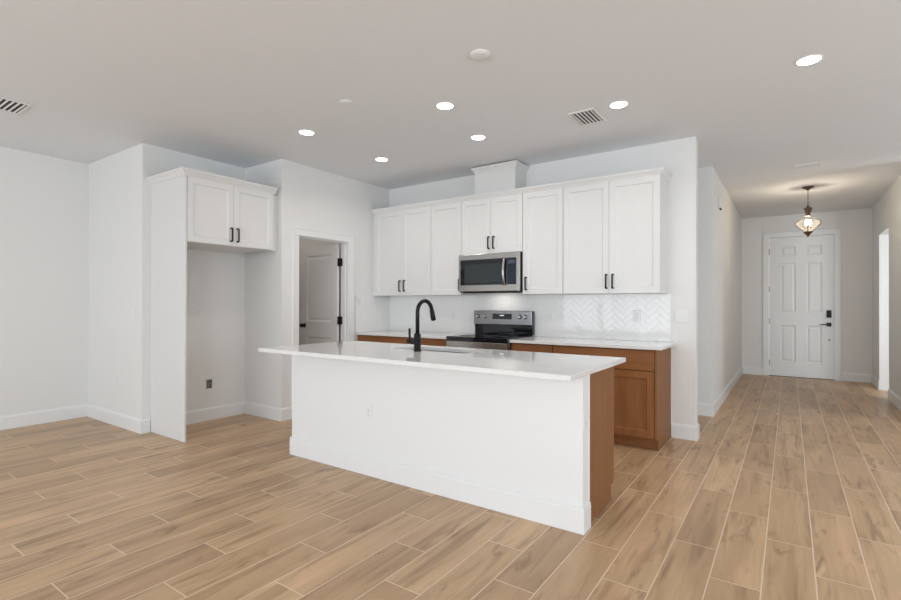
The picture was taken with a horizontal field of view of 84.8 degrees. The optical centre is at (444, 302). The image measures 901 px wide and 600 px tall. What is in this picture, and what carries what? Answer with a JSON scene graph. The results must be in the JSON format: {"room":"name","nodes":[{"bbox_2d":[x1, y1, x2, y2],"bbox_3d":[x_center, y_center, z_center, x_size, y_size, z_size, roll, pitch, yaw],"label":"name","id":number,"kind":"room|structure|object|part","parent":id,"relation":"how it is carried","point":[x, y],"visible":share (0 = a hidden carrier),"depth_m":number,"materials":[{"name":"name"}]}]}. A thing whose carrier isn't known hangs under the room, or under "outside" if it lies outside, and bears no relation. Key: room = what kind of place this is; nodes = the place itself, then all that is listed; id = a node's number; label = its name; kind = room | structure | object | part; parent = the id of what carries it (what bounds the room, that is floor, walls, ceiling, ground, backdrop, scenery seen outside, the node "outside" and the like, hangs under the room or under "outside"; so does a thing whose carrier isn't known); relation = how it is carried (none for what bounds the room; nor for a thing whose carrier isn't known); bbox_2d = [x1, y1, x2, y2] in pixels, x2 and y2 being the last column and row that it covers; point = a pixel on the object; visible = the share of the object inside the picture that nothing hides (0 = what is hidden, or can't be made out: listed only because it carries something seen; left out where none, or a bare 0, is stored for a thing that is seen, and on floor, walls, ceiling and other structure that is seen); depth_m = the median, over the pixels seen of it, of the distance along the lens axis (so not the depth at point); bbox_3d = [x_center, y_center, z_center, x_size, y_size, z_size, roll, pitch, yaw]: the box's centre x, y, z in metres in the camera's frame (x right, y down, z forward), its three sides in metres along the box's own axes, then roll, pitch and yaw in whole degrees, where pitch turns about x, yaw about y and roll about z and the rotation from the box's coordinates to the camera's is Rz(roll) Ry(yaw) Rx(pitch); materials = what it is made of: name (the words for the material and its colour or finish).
{"room":"open-plan kitchen","nodes":[
{"label":"open-plan kitchen","id":0,"kind":"room"},
{"bbox_2d":[0,146,88,415],"bbox_3d":[-5.767,-0.149,3.218,0.120,2.855,5.865,0,0,35],"label":"wall","id":1,"kind":"structure","parent":0,"point":[44,200],"depth_m":5.24,"materials":[{"name":"white paint"}]},
{"bbox_2d":[0,404,86,429],"bbox_3d":[-5.714,1.209,3.175,0.014,0.140,5.865,0,0,35],"label":"baseboard","id":2,"kind":"structure","parent":1,"relation":"attached to","point":[77,411],"depth_m":5.23,"materials":[{"name":"white paint"}]},
{"bbox_2d":[88,145,136,416],"bbox_3d":[-3.569,-0.138,5.332,1.300,2.855,0.120,0,0,35],"label":"wall","id":3,"kind":"structure","parent":0,"point":[112,289],"depth_m":5.22,"materials":[{"name":"white paint"}]},
{"bbox_2d":[87,404,149,433],"bbox_3d":[-3.485,1.219,5.230,1.314,0.140,0.087,0,0,35],"label":"baseboard","id":4,"kind":"structure","parent":3,"relation":"attached to","point":[141,426],"depth_m":5.09,"materials":[{"name":"white paint"}]},
{"bbox_2d":[136,143,244,418],"bbox_3d":[-2.667,-0.136,5.382,0.120,2.855,1.235,0,0,35],"label":"wall","id":5,"kind":"structure","parent":0,"point":[215,341],"depth_m":5.32,"materials":[{"name":"white paint"}]},
{"bbox_2d":[196,308,201,317],"bbox_3d":[-2.643,0.116,5.305,0.008,0.116,0.070,0,0,35],"label":"wall outlet","id":6,"kind":"object","parent":5,"relation":"attached to","point":[198,310],"visible":1,"depth_m":5.30,"materials":[{"name":"white plastic"}]},
{"bbox_2d":[205,378,212,389],"bbox_3d":[-2.577,0.895,5.396,0.011,0.122,0.088,0,0,35],"label":"box","id":7,"kind":"object","parent":5,"relation":"attached to","point":[208,382],"visible":1,"depth_m":5.39,"materials":[{"name":"grey plastic"}]},
{"bbox_2d":[187,176,276,253],"bbox_3d":[-2.340,-0.866,5.144,0.688,0.610,1.013,0,0,35],"label":"upper cabinet","id":8,"kind":"object","parent":5,"relation":"attached to","point":[221,217],"depth_m":4.93,"materials":[{"name":"white paint"}]},
{"bbox_3d":[-2.254,-0.867,4.752,0.019,0.604,0.462,0,0,35],"label":"door","id":9,"kind":"part","parent":8,"relation":"part of","materials":[{"name":"white paint"}]},
{"bbox_2d":[147,167,277,194],"bbox_3d":[-2.373,-1.200,5.096,0.689,0.066,1.014,0,0,35],"label":"crown molding","id":10,"kind":"structure","parent":8,"relation":"attached to","point":[181,171],"depth_m":4.78,"materials":[{"name":"white paint"}]},
{"bbox_3d":[-2.076,-0.671,4.956,0.039,0.147,0.018,0,0,35],"label":"handle","id":11,"kind":"part","parent":8,"relation":"part of","materials":[{"name":"black metal"}]},
{"bbox_3d":[-1.988,-0.865,5.132,0.019,0.604,0.462,0,0,35],"label":"door","id":12,"kind":"part","parent":8,"relation":"part of","materials":[{"name":"white paint"}]},
{"bbox_3d":[-1.876,-0.864,5.389,0.020,0.610,0.080,0,0,35],"label":"filler strip","id":13,"kind":"part","parent":8,"relation":"part of","materials":[{"name":"white wood"}]},
{"bbox_2d":[245,159,290,407],"bbox_3d":[-2.020,-0.134,5.610,0.680,2.855,0.120,0,0,35],"label":"wall pier","id":14,"kind":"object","parent":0,"point":[267,273],"visible":0.86,"depth_m":5.48,"materials":[{"name":"white paint"}]},
{"bbox_2d":[186,401,291,424],"bbox_3d":[-2.298,1.221,5.199,0.694,0.140,1.125,0,0,35],"label":"baseboard","id":15,"kind":"structure","parent":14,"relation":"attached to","point":[221,411],"depth_m":5.46,"materials":[{"name":"white paint"}]},
{"bbox_2d":[291,226,353,405],"bbox_3d":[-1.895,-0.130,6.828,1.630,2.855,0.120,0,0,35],"label":"door frame","id":16,"kind":"structure","parent":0,"point":[303,243],"depth_m":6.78,"materials":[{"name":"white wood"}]},
{"bbox_2d":[290,161,388,405],"bbox_3d":[-1.286,-0.131,6.171,0.120,2.855,1.640,0,0,35],"label":"wall","id":17,"kind":"structure","parent":0,"point":[321,200],"depth_m":6.12,"materials":[{"name":"white paint"}]},
{"bbox_2d":[300,244,342,344],"bbox_3d":[-1.622,0.276,6.442,0.802,2.018,0.107,0,0,35],"label":"door","id":18,"kind":"structure","parent":17,"relation":"in","point":[321,320],"depth_m":6.43,"materials":[{"name":"white paint"}]},
{"bbox_2d":[0,0,900,218],"bbox_3d":[0.627,-1.607,3.760,9.980,0.112,14.570,0,0,35],"label":"ceiling","id":19,"kind":"structure","parent":0,"point":[231,82],"depth_m":3.55,"materials":[{"name":"white paint"}]},
{"bbox_2d":[0,96,31,114],"bbox_3d":[-3.562,-1.564,3.794,0.335,0.012,0.525,0,0,35],"label":"ceiling vent","id":20,"kind":"object","parent":19,"relation":"in","point":[8,105],"visible":1,"depth_m":3.93,"materials":[{"name":"white metal"}]},
{"bbox_2d":[298,130,314,135],"bbox_3d":[-1.273,-1.561,4.544,0.156,0.005,0.156,0,0,35],"label":"recessed light","id":21,"kind":"object","parent":19,"relation":"in","point":[302,132],"visible":1,"depth_m":4.53,"materials":[{"name":"white plastic"}]},
{"bbox_2d":[375,157,388,161],"bbox_3d":[-0.689,-1.558,5.384,0.156,0.005,0.156,0,0,35],"label":"recessed light","id":22,"kind":"object","parent":19,"relation":"in","point":[381,159],"visible":1,"depth_m":5.38,"materials":[{"name":"white plastic"}]},
{"bbox_2d":[435,102,454,109],"bbox_3d":[0.002,-1.561,3.924,0.156,0.005,0.156,0,0,35],"label":"recessed light","id":23,"kind":"object","parent":19,"relation":"in","point":[441,105],"visible":1,"depth_m":3.91,"materials":[{"name":"white plastic"}]},
{"bbox_2d":[470,135,485,139],"bbox_3d":[0.317,-1.558,4.667,0.156,0.005,0.156,0,0,35],"label":"recessed light","id":24,"kind":"object","parent":19,"relation":"in","point":[473,137],"visible":1,"depth_m":4.66,"materials":[{"name":"white plastic"}]},
{"bbox_2d":[470,49,489,60],"bbox_3d":[0.222,-1.557,3.111,0.130,0.017,0.130,0,0,35],"label":"smoke detector","id":25,"kind":"object","parent":19,"relation":"attached to","point":[477,54],"visible":1,"depth_m":3.09,"materials":[{"name":"white plastic"}]},
{"bbox_2d":[567,108,605,126],"bbox_3d":[1.200,-1.554,4.152,0.220,0.012,0.340,0,0,35],"label":"ceiling vent","id":26,"kind":"object","parent":19,"relation":"in","point":[590,116],"visible":1,"depth_m":4.14,"materials":[{"name":"white metal"}]},
{"bbox_2d":[608,100,628,108],"bbox_3d":[1.373,-1.559,3.894,0.156,0.005,0.156,0,0,35],"label":"recessed light","id":27,"kind":"object","parent":19,"relation":"in","point":[617,104],"visible":1,"depth_m":3.88,"materials":[{"name":"white plastic"}]},
{"bbox_2d":[795,186,821,236],"bbox_3d":[4.875,-1.208,6.618,0.296,0.674,0.296,0,0,35],"label":"pendant lantern","id":28,"kind":"object","parent":19,"relation":"hanging from","point":[807,209],"visible":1,"depth_m":6.60,"materials":[{"name":"brown metal"}]},
{"bbox_3d":[4.875,-1.051,6.618,0.296,0.216,0.296,0,0,35],"label":"lamp shade","id":29,"kind":"part","parent":28,"relation":"part of","materials":[{"name":"clear glass"}]},
{"bbox_2d":[794,161,822,169],"bbox_3d":[4.110,-1.545,5.583,0.260,0.012,0.210,0,0,35],"label":"ceiling vent","id":30,"kind":"object","parent":19,"relation":"in","point":[814,164],"visible":1,"depth_m":5.57,"materials":[{"name":"white metal"}]},
{"bbox_2d":[794,54,823,65],"bbox_3d":[2.349,-1.559,3.179,0.156,0.005,0.156,0,0,35],"label":"recessed light","id":31,"kind":"object","parent":19,"relation":"in","point":[814,58],"visible":1,"depth_m":3.18,"materials":[{"name":"white plastic"}]},
{"bbox_2d":[0,374,900,599],"bbox_3d":[0.622,1.342,3.751,9.980,0.100,14.570,0,0,35],"label":"floor","id":32,"kind":"structure","parent":0,"point":[791,490],"depth_m":2.93,"materials":[{"name":"brown wood"}]},
{"bbox_2d":[150,175,186,441],"bbox_3d":[-2.654,0.058,4.728,0.649,2.461,0.019,0,0,35],"label":"end panel","id":33,"kind":"object","parent":32,"relation":"on","point":[168,197],"visible":1,"depth_m":4.70,"materials":[{"name":"white paint"}]},
{"bbox_2d":[358,335,412,343],"bbox_3d":[-0.571,0.856,6.294,0.907,0.882,0.610,0,0,35],"label":"base cabinet","id":34,"kind":"object","parent":32,"relation":"on","point":[368,338],"visible":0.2,"depth_m":6.05,"materials":[{"name":"brown wood"}]},
{"bbox_2d":[356,330,468,338],"bbox_3d":[-0.368,0.399,6.133,1.427,0.030,0.641,0,0,35],"label":"countertop","id":35,"kind":"structure","parent":34,"relation":"on","point":[395,333],"depth_m":6.04,"materials":[{"name":"white stone"}]},
{"bbox_2d":[413,338,446,345],"bbox_3d":[0.013,0.856,5.886,0.515,0.882,0.610,0,0,35],"label":"base cabinet","id":36,"kind":"object","parent":32,"relation":"on","point":[424,341],"visible":0.12,"depth_m":5.61,"materials":[{"name":"brown wood"}]},
{"bbox_2d":[290,355,613,534],"bbox_3d":[-0.085,0.844,3.724,2.545,0.892,0.657,0,0,35],"label":"kitchen island","id":37,"kind":"object","parent":32,"relation":"on","point":[518,446],"visible":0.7,"depth_m":3.18,"materials":[{"name":"white paint"}]},
{"bbox_2d":[365,404,371,420],"bbox_3d":[-0.567,0.824,3.670,0.070,0.116,0.008,0,0,35],"label":"wall outlet","id":38,"kind":"object","parent":37,"relation":"attached to","point":[368,408],"visible":1,"depth_m":3.67,"materials":[{"name":"white plastic"}]},
{"bbox_3d":[-0.240,1.215,3.501,2.545,0.147,0.117,0,0,35],"label":"baseboard","id":39,"kind":"part","parent":37,"relation":"part of","materials":[{"name":"white paint"}]},
{"bbox_2d":[258,341,625,380],"bbox_3d":[-0.140,0.382,3.610,2.581,0.028,1.010,0,0,35],"label":"island countertop","id":40,"kind":"structure","parent":37,"relation":"on","point":[555,366],"depth_m":3.27,"materials":[{"name":"white stone"}]},
{"bbox_2d":[407,299,435,351],"bbox_3d":[-0.178,0.172,3.787,0.128,0.394,0.227,0,0,35],"label":"kitchen faucet","id":41,"kind":"object","parent":40,"relation":"on","point":[416,341],"visible":1,"depth_m":3.70,"materials":[{"name":"black metal"}]},
{"bbox_3d":[-0.251,0.257,3.734,0.070,0.117,0.036,0,0,35],"label":"lever handle","id":42,"kind":"part","parent":41,"relation":"part of","materials":[{"name":"black metal"}]},
{"bbox_3d":[-0.153,0.107,3.764,0.030,0.264,0.189,0,0,41],"label":"spout","id":43,"kind":"part","parent":41,"relation":"part of","materials":[{"name":"black metal"}]},
{"bbox_2d":[410,349,465,353],"bbox_3d":[-0.060,0.503,3.859,0.738,0.209,0.318,0,0,35],"label":"undermount sink","id":44,"kind":"object","parent":40,"relation":"in","point":[410,349],"visible":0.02,"depth_m":4.01,"materials":[{"name":"silver metal"}]},
{"bbox_2d":[583,409,587,431],"bbox_3d":[0.789,0.664,2.767,0.008,0.116,0.070,0,0,35],"label":"wall outlet","id":45,"kind":"object","parent":37,"relation":"attached to","point":[585,413],"visible":1,"depth_m":2.76,"materials":[{"name":"white plastic"}]},
{"bbox_3d":[0.961,0.843,3.056,0.018,0.892,0.514,0,0,35],"label":"panel","id":46,"kind":"part","parent":37,"relation":"part of","materials":[{"name":"brown wood"}]},
{"bbox_3d":[0.820,0.794,3.481,0.730,0.770,0.019,0,0,35],"label":"door","id":47,"kind":"part","parent":37,"relation":"part of","materials":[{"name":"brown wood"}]},
{"bbox_2d":[446,310,534,350],"bbox_3d":[0.492,0.697,5.454,0.757,1.200,0.722,0,0,35],"label":"range","id":48,"kind":"object","parent":32,"relation":"on","point":[489,325],"visible":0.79,"depth_m":5.54,"materials":[{"name":"silver metal"}]},
{"bbox_3d":[0.334,0.724,5.226,0.751,0.604,0.044,0,0,35],"label":"oven door","id":49,"kind":"part","parent":48,"relation":"part of","materials":[{"name":"silver metal"}]},
{"bbox_3d":[0.336,0.407,5.230,0.755,0.026,0.038,0,0,35],"label":"rail","id":50,"kind":"part","parent":48,"relation":"part of","materials":[{"name":"silver metal"}]},
{"bbox_2d":[446,333,531,340],"bbox_3d":[0.493,0.384,5.455,0.755,0.022,0.590,0,0,35],"label":"cooktop","id":51,"kind":"object","parent":48,"relation":"in","point":[480,336],"depth_m":5.36,"materials":[{"name":"black glass"}]},
{"bbox_3d":[0.660,0.179,5.696,0.752,0.162,0.018,0,0,35],"label":"control panel","id":52,"kind":"part","parent":48,"relation":"part of","materials":[{"name":"silver metal"}]},
{"bbox_2d":[511,343,552,352],"bbox_3d":[1.036,0.855,5.170,0.450,0.882,0.610,0,0,35],"label":"base cabinet","id":53,"kind":"object","parent":32,"relation":"on","point":[544,348],"visible":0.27,"depth_m":4.92,"materials":[{"name":"brown wood"}]},
{"bbox_2d":[553,345,670,450],"bbox_3d":[1.611,0.855,4.768,0.952,0.882,0.610,0,0,35],"label":"base cabinet","id":54,"kind":"object","parent":32,"relation":"on","point":[642,383],"visible":0.56,"depth_m":4.38,"materials":[{"name":"brown wood"}]},
{"bbox_2d":[509,336,675,350],"bbox_3d":[1.435,0.398,4.873,1.451,0.030,0.641,0,0,35],"label":"countertop","id":55,"kind":"structure","parent":54,"relation":"on","point":[606,343],"depth_m":4.69,"materials":[{"name":"white stone"}]},
{"bbox_3d":[1.435,0.511,4.533,0.926,0.174,0.019,0,0,35],"label":"drawer","id":56,"kind":"part","parent":54,"relation":"part of","materials":[{"name":"brown wood"}]},
{"bbox_3d":[1.625,0.895,4.399,0.461,0.578,0.019,0,0,35],"label":"door","id":57,"kind":"part","parent":54,"relation":"part of","materials":[{"name":"brown wood"}]},
{"bbox_3d":[1.994,0.855,4.501,0.018,0.882,0.608,0,0,35],"label":"panel","id":58,"kind":"part","parent":54,"relation":"part of","materials":[{"name":"brown wood"}]},
{"bbox_2d":[389,136,697,425],"bbox_3d":[0.062,-0.128,6.302,5.680,2.855,0.120,0,0,35],"label":"wall","id":59,"kind":"structure","parent":0,"point":[679,157],"depth_m":4.73,"materials":[{"name":"white paint"}]},
{"bbox_2d":[373,206,442,295],"bbox_3d":[-0.478,-0.624,6.370,0.974,1.080,0.388,0,0,35],"label":"upper cabinet","id":60,"kind":"object","parent":59,"relation":"attached to","point":[403,237],"depth_m":6.22,"materials":[{"name":"white paint"}]},
{"bbox_3d":[-0.924,-0.624,6.531,0.060,1.080,0.016,0,0,35],"label":"filler strip","id":61,"kind":"part","parent":60,"relation":"part of","materials":[{"name":"white wood"}]},
{"bbox_3d":[-0.723,-0.624,6.364,0.452,1.074,0.019,0,0,35],"label":"door","id":62,"kind":"part","parent":60,"relation":"part of","materials":[{"name":"white paint"}]},
{"bbox_3d":[-0.350,-0.624,6.103,0.452,1.074,0.019,0,0,35],"label":"door","id":63,"kind":"part","parent":60,"relation":"part of","materials":[{"name":"white paint"}]},
{"bbox_2d":[371,167,671,213],"bbox_3d":[0.609,-1.188,5.616,3.580,0.055,0.383,0,0,35],"label":"crown molding","id":64,"kind":"structure","parent":60,"relation":"attached to","point":[662,171],"depth_m":5.14,"materials":[{"name":"white paint"}]},
{"bbox_2d":[431,202,476,295],"bbox_3d":[0.100,-0.624,5.966,0.435,1.080,0.388,0,0,35],"label":"upper cabinet","id":65,"kind":"object","parent":59,"relation":"attached to","point":[446,218],"visible":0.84,"depth_m":5.85,"materials":[{"name":"white paint"}]},
{"bbox_3d":[0.017,-0.624,5.847,0.430,1.074,0.019,0,0,35],"label":"door","id":66,"kind":"part","parent":65,"relation":"part of","materials":[{"name":"white paint"}]},
{"bbox_2d":[461,194,522,254],"bbox_3d":[0.599,-0.852,5.618,0.780,0.624,0.388,0,0,35],"label":"upper cabinet","id":67,"kind":"object","parent":59,"relation":"attached to","point":[489,225],"visible":0.91,"depth_m":5.47,"materials":[{"name":"white paint"}]},
{"bbox_3d":[0.356,-0.853,5.610,0.386,0.618,0.019,0,0,35],"label":"door","id":68,"kind":"part","parent":67,"relation":"part of","materials":[{"name":"white paint"}]},
{"bbox_2d":[459,251,522,293],"bbox_3d":[0.572,-0.320,5.587,0.770,0.440,0.464,0,0,35],"label":"microwave","id":69,"kind":"object","parent":67,"relation":"attached to","point":[502,272],"visible":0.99,"depth_m":5.42,"materials":[{"name":"silver metal"}]},
{"bbox_3d":[0.424,-0.335,5.482,0.596,0.288,0.008,0,0,35],"label":"door glass","id":70,"kind":"part","parent":69,"relation":"part of","materials":[{"name":"black glass"}]},
{"bbox_3d":[0.632,-0.332,5.301,0.027,0.301,0.064,0,0,35],"label":"handle","id":71,"kind":"part","parent":69,"relation":"part of","materials":[{"name":"silver metal"}]},
{"bbox_3d":[0.715,-0.335,5.279,0.110,0.288,0.008,0,0,35],"label":"control panel","id":72,"kind":"part","parent":69,"relation":"part of","materials":[{"name":"black glass"}]},
{"bbox_2d":[471,160,528,193],"bbox_3d":[0.629,-1.353,5.643,0.585,0.376,0.316,0,0,35],"label":"box","id":73,"kind":"object","parent":67,"relation":"on","point":[508,175],"visible":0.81,"depth_m":5.53,"materials":[{"name":"white paint"}]},
{"bbox_3d":[0.630,-1.510,5.644,0.585,0.062,0.316,0,0,35],"label":"crown","id":74,"kind":"part","parent":73,"relation":"part of","materials":[{"name":"white paint"}]},
{"bbox_3d":[0.675,-0.853,5.387,0.386,0.618,0.019,0,0,35],"label":"door","id":75,"kind":"part","parent":67,"relation":"part of","materials":[{"name":"white paint"}]},
{"bbox_2d":[355,293,671,341],"bbox_3d":[0.521,0.149,5.507,3.601,0.467,0.654,0,0,35],"label":"tile backsplash","id":76,"kind":"structure","parent":59,"relation":"attached to","point":[589,316],"depth_m":5.46,"materials":[{"name":"white tile"}]},
{"bbox_2d":[548,312,553,321],"bbox_3d":[1.169,0.162,5.436,0.070,0.116,0.008,0,0,35],"label":"wall outlet","id":77,"kind":"object","parent":76,"relation":"attached to","point":[550,314],"visible":1,"depth_m":5.43,"materials":[{"name":"white plastic"}]},
{"bbox_2d":[633,310,640,321],"bbox_3d":[1.914,0.138,4.915,0.070,0.116,0.008,0,0,35],"label":"wall outlet","id":78,"kind":"object","parent":76,"relation":"attached to","point":[636,313],"visible":1,"depth_m":4.91,"materials":[{"name":"white plastic"}]},
{"bbox_2d":[523,188,562,294],"bbox_3d":[1.104,-0.624,5.264,0.451,1.080,0.388,0,0,35],"label":"upper cabinet","id":79,"kind":"object","parent":59,"relation":"attached to","point":[542,210],"visible":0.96,"depth_m":5.14,"materials":[{"name":"white paint"}]},
{"bbox_2d":[563,174,667,293],"bbox_3d":[1.668,-0.625,4.870,0.922,1.080,0.388,0,0,35],"label":"upper cabinet","id":80,"kind":"object","parent":59,"relation":"attached to","point":[615,233],"visible":1,"depth_m":4.71,"materials":[{"name":"white paint"}]},
{"bbox_3d":[1.396,-0.625,4.883,0.457,1.074,0.019,0,0,35],"label":"door","id":81,"kind":"part","parent":80,"relation":"part of","materials":[{"name":"white paint"}]},
{"bbox_3d":[1.599,-0.200,4.703,0.018,0.147,0.039,0,0,35],"label":"handle","id":82,"kind":"part","parent":80,"relation":"part of","materials":[{"name":"black metal"}]},
{"bbox_3d":[1.773,-0.625,4.619,0.457,1.074,0.019,0,0,35],"label":"door","id":83,"kind":"part","parent":80,"relation":"part of","materials":[{"name":"white paint"}]},
{"bbox_2d":[675,310,687,321],"bbox_3d":[2.249,0.133,4.692,0.116,0.116,0.009,0,0,35],"label":"light switch","id":84,"kind":"object","parent":59,"relation":"attached to","point":[680,315],"visible":1,"depth_m":4.69,"materials":[{"name":"white plastic"}]},
{"bbox_2d":[671,423,699,440],"bbox_3d":[1.458,1.228,5.320,2.294,0.140,0.148,0,0,35],"label":"baseboard","id":85,"kind":"structure","parent":59,"relation":"attached to","point":[680,431],"depth_m":4.67,"materials":[{"name":"white paint"}]},
{"bbox_2d":[698,166,713,403],"bbox_3d":[2.152,-0.125,6.325,2.280,2.855,0.120,0,0,35],"label":"wall","id":86,"kind":"structure","parent":0,"point":[705,174],"depth_m":5.67,"materials":[{"name":"white paint"}]},
{"bbox_2d":[714,170,741,400],"bbox_3d":[4.253,-0.117,7.445,0.120,2.855,4.124,0,0,35],"label":"wall","id":87,"kind":"structure","parent":0,"point":[727,221],"depth_m":6.88,"materials":[{"name":"white paint"}]},
{"bbox_2d":[718,197,722,209],"bbox_3d":[3.441,-1.226,6.153,0.030,0.138,0.180,0,0,35],"label":"door chime","id":88,"kind":"object","parent":87,"relation":"attached to","point":[720,201],"visible":1,"depth_m":6.09,"materials":[{"name":"white plastic"}]},
{"bbox_2d":[698,366,762,416],"bbox_3d":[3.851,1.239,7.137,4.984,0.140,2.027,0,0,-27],"label":"baseboard","id":89,"kind":"structure","parent":87,"relation":"attached to","point":[704,409],"depth_m":6.57,"materials":[{"name":"white paint"}]},
{"bbox_2d":[742,208,871,373],"bbox_3d":[7.075,-0.110,8.061,4.040,2.855,0.120,0,0,35],"label":"wall","id":90,"kind":"structure","parent":0,"point":[855,225],"depth_m":8.27,"materials":[{"name":"white paint"}]},
{"bbox_2d":[769,234,833,378],"bbox_3d":[6.200,0.080,8.597,0.921,2.454,0.116,0,0,35],"label":"door","id":91,"kind":"structure","parent":90,"relation":"in","point":[801,269],"depth_m":8.60,"materials":[{"name":"white paint"}]},
{"bbox_2d":[769,375,833,379],"bbox_3d":[6.216,1.312,8.612,0.922,0.009,0.090,0,0,35],"label":"trim","id":92,"kind":"structure","parent":90,"relation":"attached to","point":[769,375],"depth_m":8.57,"materials":[{"name":"white wood"}]},
{"bbox_2d":[763,228,840,380],"bbox_3d":[6.198,0.038,8.586,1.102,2.559,0.024,0,0,35],"label":"trim","id":93,"kind":"structure","parent":90,"relation":"attached to","point":[837,231],"depth_m":8.39,"materials":[{"name":"white paint"}]},
{"bbox_2d":[872,175,900,397],"bbox_3d":[6.119,-0.116,6.716,0.120,2.855,3.180,0,0,35],"label":"wall","id":94,"kind":"structure","parent":0,"point":[886,212],"depth_m":6.59,"materials":[{"name":"white paint"}]},
{"bbox_2d":[841,372,878,389],"bbox_3d":[6.589,1.246,7.835,0.393,0.140,0.798,0,0,35],"label":"baseboard","id":95,"kind":"structure","parent":94,"relation":"attached to","point":[854,377],"depth_m":8.12,"materials":[{"name":"white paint"}]},
{"bbox_2d":[879,227,888,389],"bbox_3d":[6.319,0.148,7.002,0.128,2.330,0.880,0,0,35],"label":"trim","id":96,"kind":"structure","parent":94,"relation":"attached to","point":[884,236],"depth_m":7.36,"materials":[{"name":"white paint"}]},
{"bbox_2d":[888,389,900,410],"bbox_3d":[6.399,1.238,5.407,2.107,0.140,1.632,0,0,35],"label":"baseboard","id":97,"kind":"structure","parent":94,"relation":"attached to","point":[896,400],"depth_m":6.26,"materials":[{"name":"white paint"}]}
]}

